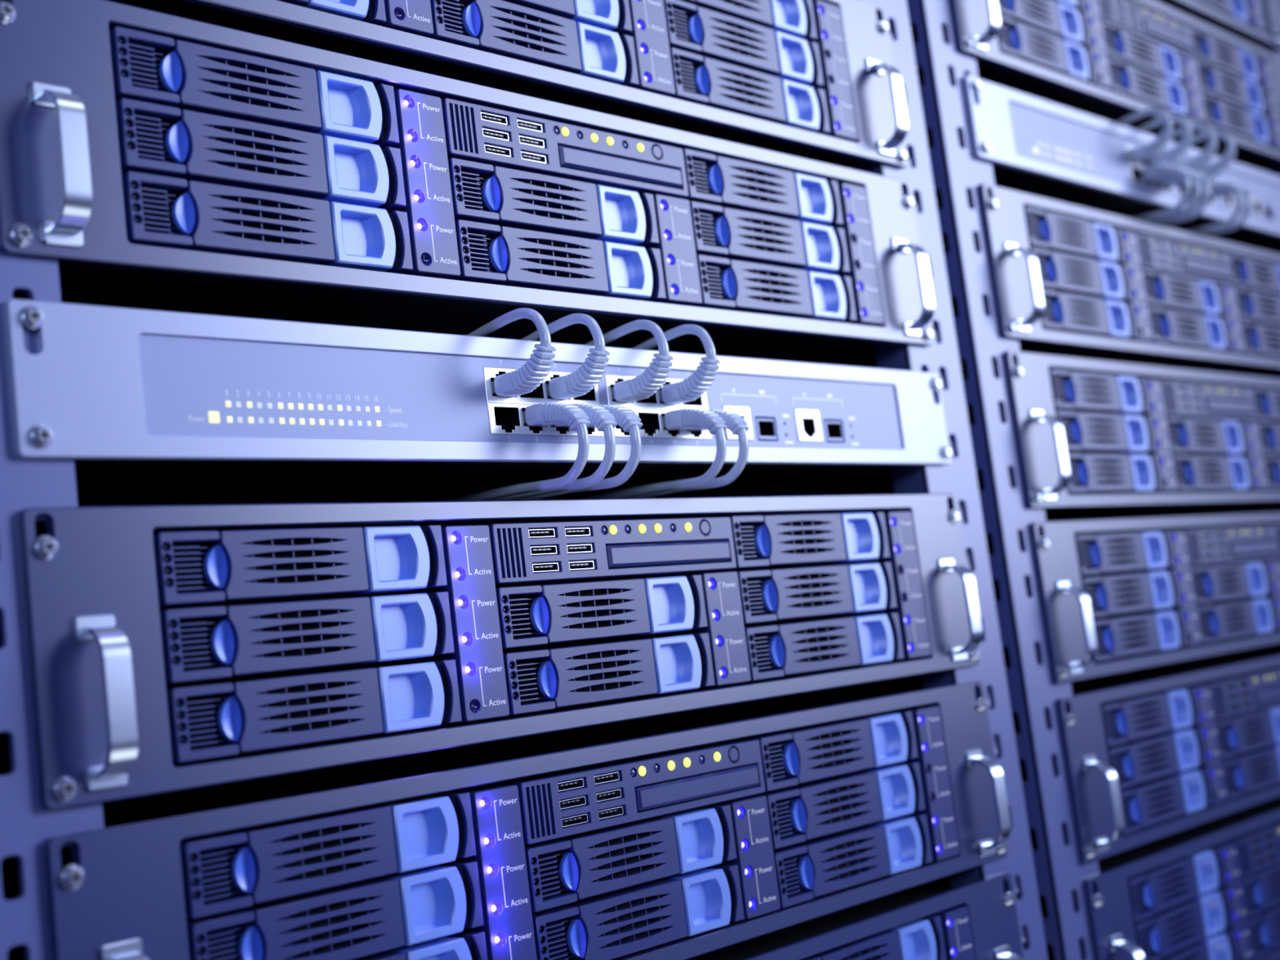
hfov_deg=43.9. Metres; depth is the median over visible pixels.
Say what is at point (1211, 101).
grille
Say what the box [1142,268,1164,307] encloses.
grille
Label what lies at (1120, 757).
grille
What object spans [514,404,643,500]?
cable
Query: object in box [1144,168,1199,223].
cable
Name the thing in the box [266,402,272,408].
lamp
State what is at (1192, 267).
tray
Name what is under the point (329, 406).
lamp
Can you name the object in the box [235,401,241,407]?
lamp
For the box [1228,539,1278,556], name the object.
tray
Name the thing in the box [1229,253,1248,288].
grille
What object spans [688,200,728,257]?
grille
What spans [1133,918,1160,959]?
grille
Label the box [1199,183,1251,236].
cable
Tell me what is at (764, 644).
grille
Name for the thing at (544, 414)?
cable
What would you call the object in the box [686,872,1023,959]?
server
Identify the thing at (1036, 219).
grille
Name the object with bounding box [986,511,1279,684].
server
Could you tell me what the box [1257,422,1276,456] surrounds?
grille
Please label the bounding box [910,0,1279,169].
server
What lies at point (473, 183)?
grille
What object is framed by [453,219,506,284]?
grille
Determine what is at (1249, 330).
grille
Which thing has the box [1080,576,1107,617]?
grille
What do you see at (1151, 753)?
server
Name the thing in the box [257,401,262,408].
lamp
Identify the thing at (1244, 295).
grille
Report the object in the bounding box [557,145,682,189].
tray
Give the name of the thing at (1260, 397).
grille
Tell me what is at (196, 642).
grille
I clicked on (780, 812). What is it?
grille
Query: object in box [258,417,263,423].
lamp
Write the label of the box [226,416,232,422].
lamp
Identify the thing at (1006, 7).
grille
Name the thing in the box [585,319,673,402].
cable
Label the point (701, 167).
grille
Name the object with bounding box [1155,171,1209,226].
cable
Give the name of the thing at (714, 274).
grille
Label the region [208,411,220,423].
lamp
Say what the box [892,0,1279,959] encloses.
rack
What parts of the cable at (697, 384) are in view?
cord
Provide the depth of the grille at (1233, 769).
0.97 m
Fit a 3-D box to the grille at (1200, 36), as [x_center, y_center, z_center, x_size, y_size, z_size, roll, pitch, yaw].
[0.393,-0.306,1.121,0.008,0.022,0.024,-13,-9,44]
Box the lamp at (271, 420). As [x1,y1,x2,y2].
[268,417,274,423]
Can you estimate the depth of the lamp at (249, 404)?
0.52 m
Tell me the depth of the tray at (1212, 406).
1.05 m
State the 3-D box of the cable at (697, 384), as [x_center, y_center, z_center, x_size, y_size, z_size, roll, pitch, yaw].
[-0.098,-0.021,0.772,0.364,0.031,0.012,-13,-9,44]
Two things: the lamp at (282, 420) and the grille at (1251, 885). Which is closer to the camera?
the lamp at (282, 420)
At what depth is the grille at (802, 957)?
0.67 m
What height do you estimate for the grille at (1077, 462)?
0.022 m
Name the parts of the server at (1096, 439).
mounting plate, mounting plate, carry handle, status panel, control panel, status panel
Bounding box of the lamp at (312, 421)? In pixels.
[309,418,315,424]
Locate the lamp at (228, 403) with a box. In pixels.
[225,400,231,407]
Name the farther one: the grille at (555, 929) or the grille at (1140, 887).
the grille at (1140, 887)
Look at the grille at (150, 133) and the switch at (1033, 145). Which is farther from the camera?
the switch at (1033, 145)
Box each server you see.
[0,0,908,168]
[0,0,934,362]
[0,493,982,809]
[0,680,1011,959]
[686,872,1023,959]
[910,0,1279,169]
[941,182,1279,378]
[961,350,1279,537]
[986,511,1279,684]
[1012,648,1279,863]
[1039,796,1279,959]
[1155,0,1279,50]
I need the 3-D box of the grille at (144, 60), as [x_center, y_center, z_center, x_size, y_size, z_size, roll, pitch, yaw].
[-0.160,-0.133,0.516,0.008,0.022,0.024,-13,-9,44]
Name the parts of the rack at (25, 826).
rack post, panel, rack post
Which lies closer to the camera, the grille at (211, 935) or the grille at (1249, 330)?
the grille at (211, 935)
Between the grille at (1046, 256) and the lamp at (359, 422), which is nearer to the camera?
the lamp at (359, 422)
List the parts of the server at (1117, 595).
mounting plate, mounting plate, carry handle, status panel, control panel, status panel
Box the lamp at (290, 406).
[287,403,293,408]
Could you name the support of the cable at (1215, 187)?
attached to the switch at (1033, 145)
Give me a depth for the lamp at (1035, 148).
0.92 m
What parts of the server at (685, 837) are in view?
mounting plate, carry handle, status panel, control panel, status panel, status panel, mounting plate, mounting plate, carry handle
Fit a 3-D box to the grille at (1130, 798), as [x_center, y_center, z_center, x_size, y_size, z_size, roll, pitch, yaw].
[0.266,0.182,0.874,0.008,0.022,0.024,-13,-9,44]
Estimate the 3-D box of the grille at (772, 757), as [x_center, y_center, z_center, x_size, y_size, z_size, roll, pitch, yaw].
[0.058,0.120,0.677,0.008,0.022,0.024,-13,-9,44]
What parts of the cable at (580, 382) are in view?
cord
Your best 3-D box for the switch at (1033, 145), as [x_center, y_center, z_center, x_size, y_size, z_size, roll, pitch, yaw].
[0.232,-0.173,1.169,0.350,0.047,0.482,-13,-9,44]
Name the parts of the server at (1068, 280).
mounting plate, mounting plate, carry handle, status panel, control panel, status panel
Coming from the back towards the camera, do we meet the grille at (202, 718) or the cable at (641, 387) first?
the cable at (641, 387)
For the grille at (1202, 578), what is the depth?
0.98 m
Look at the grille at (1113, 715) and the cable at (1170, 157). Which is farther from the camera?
the cable at (1170, 157)
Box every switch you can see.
[3,298,951,539]
[925,75,1279,250]
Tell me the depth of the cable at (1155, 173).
1.01 m
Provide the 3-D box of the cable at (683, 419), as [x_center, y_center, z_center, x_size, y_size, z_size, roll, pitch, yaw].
[-0.093,0.014,0.768,0.363,0.033,0.012,-13,-9,44]
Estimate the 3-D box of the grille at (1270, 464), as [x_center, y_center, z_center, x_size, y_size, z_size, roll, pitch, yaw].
[0.430,-0.004,1.086,0.008,0.022,0.024,-13,-9,44]
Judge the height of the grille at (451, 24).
0.022 m
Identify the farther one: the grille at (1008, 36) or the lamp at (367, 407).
the grille at (1008, 36)
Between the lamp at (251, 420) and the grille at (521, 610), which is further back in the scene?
the grille at (521, 610)
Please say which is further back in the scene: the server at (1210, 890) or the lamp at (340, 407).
the server at (1210, 890)
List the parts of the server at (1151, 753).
mounting plate, mounting plate, carry handle, status panel, control panel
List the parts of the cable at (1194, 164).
cord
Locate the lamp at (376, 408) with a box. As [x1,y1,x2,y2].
[374,406,379,412]
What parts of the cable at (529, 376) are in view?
cord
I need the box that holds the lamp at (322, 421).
[319,418,324,425]
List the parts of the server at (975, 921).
status panel, mounting plate, carry handle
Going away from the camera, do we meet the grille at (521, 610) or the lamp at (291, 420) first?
the lamp at (291, 420)
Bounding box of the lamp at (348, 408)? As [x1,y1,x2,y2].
[346,405,351,411]
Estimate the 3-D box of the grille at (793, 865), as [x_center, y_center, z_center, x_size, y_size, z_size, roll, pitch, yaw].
[0.064,0.167,0.671,0.008,0.022,0.024,-13,-9,44]
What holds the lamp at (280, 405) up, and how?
on the switch at (149, 407)
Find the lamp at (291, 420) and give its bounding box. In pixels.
[288,417,294,424]
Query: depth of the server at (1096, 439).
0.96 m
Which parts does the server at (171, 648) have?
mounting plate, mounting plate, carry handle, status panel, control panel, status panel, status panel, mounting plate, mounting plate, carry handle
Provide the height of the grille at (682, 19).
0.022 m
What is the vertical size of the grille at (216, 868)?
0.022 m
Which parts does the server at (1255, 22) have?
status panel, mounting plate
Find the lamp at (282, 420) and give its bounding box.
[279,417,284,424]
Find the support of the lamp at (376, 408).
on the switch at (149, 407)
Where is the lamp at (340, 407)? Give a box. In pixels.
[337,404,342,411]
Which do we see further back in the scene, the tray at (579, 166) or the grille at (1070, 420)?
the grille at (1070, 420)
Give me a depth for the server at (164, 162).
0.58 m
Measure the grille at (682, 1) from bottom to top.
0.022 m
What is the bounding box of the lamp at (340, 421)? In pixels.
[338,419,343,425]
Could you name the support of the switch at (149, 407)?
in the rack at (25, 826)
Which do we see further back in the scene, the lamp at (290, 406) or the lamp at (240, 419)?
the lamp at (290, 406)
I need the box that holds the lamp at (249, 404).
[246,401,252,408]
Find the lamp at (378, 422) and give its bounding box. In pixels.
[376,420,381,426]
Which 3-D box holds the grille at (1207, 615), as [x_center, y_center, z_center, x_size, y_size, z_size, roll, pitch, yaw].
[0.348,0.089,0.980,0.008,0.022,0.024,-13,-9,44]
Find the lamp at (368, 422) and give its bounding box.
[366,420,371,426]
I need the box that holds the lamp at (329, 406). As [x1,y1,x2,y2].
[327,404,332,410]
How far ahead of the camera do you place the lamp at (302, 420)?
0.53 m
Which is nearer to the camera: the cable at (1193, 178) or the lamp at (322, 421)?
the lamp at (322, 421)
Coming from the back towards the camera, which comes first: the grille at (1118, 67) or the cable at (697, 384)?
the grille at (1118, 67)
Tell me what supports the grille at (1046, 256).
attached to the server at (1068, 280)
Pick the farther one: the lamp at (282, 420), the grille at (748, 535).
the grille at (748, 535)
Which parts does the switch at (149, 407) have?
panel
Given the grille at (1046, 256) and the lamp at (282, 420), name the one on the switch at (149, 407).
the lamp at (282, 420)
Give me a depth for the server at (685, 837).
0.59 m
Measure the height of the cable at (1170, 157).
0.031 m
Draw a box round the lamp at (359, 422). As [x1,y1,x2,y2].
[357,420,362,426]
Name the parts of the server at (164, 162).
mounting plate, mounting plate, carry handle, status panel, control panel, status panel, status panel, mounting plate, mounting plate, carry handle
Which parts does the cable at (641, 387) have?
cord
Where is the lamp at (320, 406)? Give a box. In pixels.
[317,404,323,410]
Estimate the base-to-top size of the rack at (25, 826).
2.011 m
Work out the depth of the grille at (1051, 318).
0.91 m
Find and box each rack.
[0,0,1048,959]
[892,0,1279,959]
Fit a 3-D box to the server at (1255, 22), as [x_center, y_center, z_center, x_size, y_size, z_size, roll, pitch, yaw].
[0.175,-0.338,1.223,0.469,0.087,0.483,-13,-9,44]
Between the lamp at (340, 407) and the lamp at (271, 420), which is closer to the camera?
the lamp at (271, 420)
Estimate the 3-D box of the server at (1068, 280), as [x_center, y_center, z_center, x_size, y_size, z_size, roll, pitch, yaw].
[0.207,-0.084,1.193,0.469,0.087,0.483,-13,-9,44]
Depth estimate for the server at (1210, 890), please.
0.91 m
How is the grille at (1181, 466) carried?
attached to the server at (1096, 439)
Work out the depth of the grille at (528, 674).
0.59 m
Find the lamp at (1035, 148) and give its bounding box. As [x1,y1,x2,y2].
[1033,146,1037,154]
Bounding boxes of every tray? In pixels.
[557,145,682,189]
[605,540,730,568]
[634,764,759,811]
[1142,18,1193,51]
[1181,256,1231,279]
[1204,398,1254,414]
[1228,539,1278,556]
[1253,684,1279,704]
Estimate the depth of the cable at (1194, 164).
1.04 m
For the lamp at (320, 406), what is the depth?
0.54 m
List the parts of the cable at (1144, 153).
cord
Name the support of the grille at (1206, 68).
attached to the server at (1112, 60)
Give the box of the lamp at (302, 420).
[299,417,305,424]
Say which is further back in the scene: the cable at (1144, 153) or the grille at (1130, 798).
the cable at (1144, 153)
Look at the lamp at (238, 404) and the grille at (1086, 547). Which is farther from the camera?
the grille at (1086, 547)
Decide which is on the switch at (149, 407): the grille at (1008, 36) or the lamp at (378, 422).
the lamp at (378, 422)
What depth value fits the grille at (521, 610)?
0.59 m
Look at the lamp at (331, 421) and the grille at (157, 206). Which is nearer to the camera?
the grille at (157, 206)
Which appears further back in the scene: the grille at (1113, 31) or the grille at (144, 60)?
the grille at (1113, 31)
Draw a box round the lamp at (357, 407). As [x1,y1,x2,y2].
[355,405,360,411]
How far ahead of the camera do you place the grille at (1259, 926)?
0.96 m
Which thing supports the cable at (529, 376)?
attached to the switch at (149, 407)
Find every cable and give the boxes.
[440,402,591,501]
[466,307,555,396]
[489,403,617,500]
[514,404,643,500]
[520,313,609,399]
[575,408,727,499]
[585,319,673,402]
[624,409,749,498]
[631,324,719,404]
[1115,107,1173,162]
[1131,164,1190,221]
[1135,114,1194,166]
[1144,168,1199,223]
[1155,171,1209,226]
[1170,123,1217,171]
[1186,180,1243,234]
[1191,129,1236,179]
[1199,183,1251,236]
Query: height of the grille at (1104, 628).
0.022 m
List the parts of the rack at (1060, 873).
rack post, panel, rack post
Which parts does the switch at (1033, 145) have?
panel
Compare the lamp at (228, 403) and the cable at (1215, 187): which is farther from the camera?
the cable at (1215, 187)
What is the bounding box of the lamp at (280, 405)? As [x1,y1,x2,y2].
[277,402,283,408]
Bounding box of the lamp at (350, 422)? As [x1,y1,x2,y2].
[347,419,353,426]
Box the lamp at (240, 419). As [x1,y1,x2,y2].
[237,416,243,422]
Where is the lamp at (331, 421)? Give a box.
[328,419,333,425]
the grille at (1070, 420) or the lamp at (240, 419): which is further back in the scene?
the grille at (1070, 420)
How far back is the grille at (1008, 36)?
0.92 m
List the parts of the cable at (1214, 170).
cord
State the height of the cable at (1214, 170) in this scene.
0.031 m
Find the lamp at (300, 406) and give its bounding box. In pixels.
[297,403,303,409]
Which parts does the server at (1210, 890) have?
mounting plate, carry handle, status panel, control panel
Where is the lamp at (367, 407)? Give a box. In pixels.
[365,405,370,412]
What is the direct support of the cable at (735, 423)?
attached to the switch at (149, 407)
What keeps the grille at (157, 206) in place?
attached to the server at (164, 162)
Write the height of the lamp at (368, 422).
0.002 m
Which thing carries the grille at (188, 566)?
attached to the server at (171, 648)
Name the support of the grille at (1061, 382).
attached to the server at (1096, 439)
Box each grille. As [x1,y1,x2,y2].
[109,26,179,106]
[115,97,186,177]
[121,170,192,248]
[152,530,225,606]
[160,605,232,684]
[166,682,239,763]
[179,832,253,919]
[186,911,254,959]
[427,0,479,48]
[448,157,499,223]
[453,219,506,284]
[495,584,547,648]
[502,648,555,715]
[524,840,577,912]
[532,906,578,959]
[663,0,702,53]
[669,47,708,105]
[680,0,695,3]
[682,148,721,204]
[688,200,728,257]
[694,254,735,309]
[728,515,769,569]
[737,569,777,624]
[744,624,784,680]
[746,732,798,791]
[756,788,805,848]
[773,845,813,907]
[800,956,822,959]
[996,0,1013,18]
[996,14,1020,57]
[1023,206,1049,249]
[1029,247,1056,289]
[1040,288,1062,330]
[1048,368,1075,410]
[1054,410,1081,452]
[1066,453,1088,493]
[1074,534,1100,576]
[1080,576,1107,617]
[1093,618,1114,662]
[1100,702,1127,746]
[1102,20,1124,60]
[1106,745,1133,789]
[1107,56,1129,96]
[1119,789,1140,835]
[1127,874,1154,922]
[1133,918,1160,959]
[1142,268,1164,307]
[1148,306,1170,344]
[1166,416,1188,454]
[1169,454,1194,492]
[1191,26,1209,63]
[1191,566,1213,604]
[1196,59,1215,95]
[1197,604,1218,643]
[1202,92,1221,128]
[1215,719,1237,759]
[1222,758,1244,799]
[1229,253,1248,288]
[1235,286,1253,321]
[1240,320,1259,355]
[1240,874,1263,918]
[1248,915,1270,959]
[1249,387,1271,422]
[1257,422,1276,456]
[1262,456,1279,490]
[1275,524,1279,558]
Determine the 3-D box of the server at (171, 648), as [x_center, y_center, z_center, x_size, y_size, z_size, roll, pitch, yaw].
[-0.160,0.087,0.779,0.469,0.087,0.483,-13,-9,44]
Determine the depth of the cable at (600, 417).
0.60 m
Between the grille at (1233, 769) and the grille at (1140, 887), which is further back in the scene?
the grille at (1233, 769)
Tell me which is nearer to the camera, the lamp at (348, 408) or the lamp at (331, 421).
the lamp at (331, 421)
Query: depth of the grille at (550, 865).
0.58 m
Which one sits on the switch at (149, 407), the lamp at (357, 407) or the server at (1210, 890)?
the lamp at (357, 407)
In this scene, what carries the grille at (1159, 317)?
attached to the server at (1068, 280)
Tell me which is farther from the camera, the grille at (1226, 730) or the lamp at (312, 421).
the grille at (1226, 730)
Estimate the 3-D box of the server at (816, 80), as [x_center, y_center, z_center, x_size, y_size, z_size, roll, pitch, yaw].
[-0.191,-0.167,0.809,0.469,0.087,0.483,-13,-9,44]
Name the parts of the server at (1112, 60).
mounting plate, carry handle, status panel, control panel, status panel, status panel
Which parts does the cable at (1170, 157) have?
cord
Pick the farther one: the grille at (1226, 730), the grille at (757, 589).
the grille at (1226, 730)
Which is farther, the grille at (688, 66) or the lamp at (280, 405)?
the grille at (688, 66)
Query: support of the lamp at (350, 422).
on the switch at (149, 407)
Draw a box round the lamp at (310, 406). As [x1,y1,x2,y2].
[307,404,313,409]
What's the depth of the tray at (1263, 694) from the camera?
1.02 m
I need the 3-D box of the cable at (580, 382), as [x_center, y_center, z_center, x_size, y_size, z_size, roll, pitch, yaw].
[-0.142,-0.021,0.727,0.364,0.031,0.012,-13,-9,44]
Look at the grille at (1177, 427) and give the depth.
0.99 m
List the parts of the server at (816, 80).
status panel, status panel, status panel, mounting plate, mounting plate, carry handle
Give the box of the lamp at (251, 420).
[248,417,253,423]

